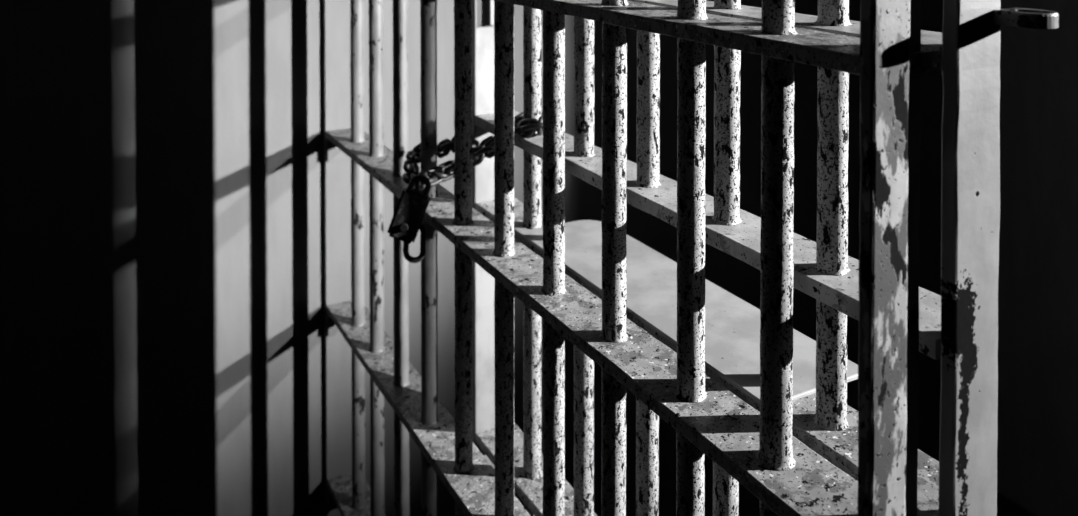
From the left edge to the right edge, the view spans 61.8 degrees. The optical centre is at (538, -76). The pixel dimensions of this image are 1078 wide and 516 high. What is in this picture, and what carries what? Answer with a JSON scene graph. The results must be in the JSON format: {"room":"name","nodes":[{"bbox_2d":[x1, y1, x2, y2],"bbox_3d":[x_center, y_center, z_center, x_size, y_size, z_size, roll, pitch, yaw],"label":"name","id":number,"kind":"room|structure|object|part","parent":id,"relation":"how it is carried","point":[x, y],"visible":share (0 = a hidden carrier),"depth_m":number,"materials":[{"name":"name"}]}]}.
{"room":"prison interior","nodes":[
{"label":"prison interior","id":0,"kind":"room"},
{"bbox_2d":[0,0,942,515],"bbox_3d":[0.575,-0.388,2.169,5.940,3.800,0.110,-1,1,-28],"label":"wall","id":1,"kind":"structure","parent":0,"point":[162,295],"depth_m":1.52,"materials":[{"name":"paint"}]},
{"bbox_2d":[997,492,1035,515],"bbox_3d":[1.919,1.610,-0.285,5.940,0.110,5.766,-1,1,-28],"label":"floor","id":2,"kind":"structure","parent":0,"point":[1005,506],"depth_m":2.33,"materials":[{"name":"concrete"}]},
{"bbox_2d":[472,0,1058,515],"bbox_3d":[0.130,-0.365,0.884,0.129,3.800,0.800,-1,1,-28],"label":"wall","id":3,"kind":"structure","parent":2,"relation":"on","point":[958,327],"depth_m":0.77,"materials":[{"name":"paint"}]},
{"bbox_2d":[323,0,941,515],"bbox_3d":[-0.065,0.459,1.080,0.076,2.144,1.224,-1,1,-28],"label":"gate","id":4,"kind":"object","parent":3,"relation":"attached to","point":[759,450],"visible":0.97,"depth_m":0.82,"materials":[{"name":"metal"}]},
{"bbox_3d":[-0.353,0.450,1.613,0.062,2.144,0.012,-1,1,-28],"label":"plate","id":5,"kind":"part","parent":4,"relation":"part of","materials":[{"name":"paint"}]},
{"bbox_2d":[402,112,542,262],"bbox_3d":[-0.103,0.334,1.169,0.293,0.210,0.131,1,1,41],"label":"chain","id":6,"kind":"object","parent":4,"relation":"attached to","point":[484,149],"visible":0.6,"depth_m":1.17,"materials":[{"name":"metal"}]},
{"bbox_2d":[387,175,430,243],"bbox_3d":[-0.163,0.356,1.129,0.055,0.086,0.019,0,1,0],"label":"padlock","id":7,"kind":"object","parent":6,"relation":"hanging from","point":[412,205],"visible":1,"depth_m":1.12,"materials":[{"name":"black metal"}]},
{"bbox_3d":[0.203,0.469,0.537,0.032,2.144,0.012,-1,1,-28],"label":"post","id":8,"kind":"part","parent":4,"relation":"part of","materials":[{"name":"metal"}]},
{"bbox_2d":[518,220,857,403],"bbox_3d":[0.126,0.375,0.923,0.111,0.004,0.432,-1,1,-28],"label":"bed","id":9,"kind":"object","parent":3,"relation":"attached to","point":[732,324],"depth_m":0.87,"materials":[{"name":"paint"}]},
{"bbox_3d":[0.110,0.266,0.901,0.061,0.015,0.712,-1,1,-28],"label":"slot rail","id":10,"kind":"part","parent":3,"relation":"part of","materials":[{"name":"metal"}]},
{"bbox_3d":[0.264,0.468,0.557,0.042,2.144,0.012,-1,1,-28],"label":"post","id":11,"kind":"part","parent":3,"relation":"part of","materials":[{"name":"paint"}]},
{"bbox_2d":[997,0,1077,515],"bbox_3d":[2.541,-0.349,-0.045,0.033,3.800,5.656,-1,1,-28],"label":"wall","id":12,"kind":"structure","parent":0,"point":[1037,353],"depth_m":2.29,"materials":[{"name":"grey paint"}]}
]}

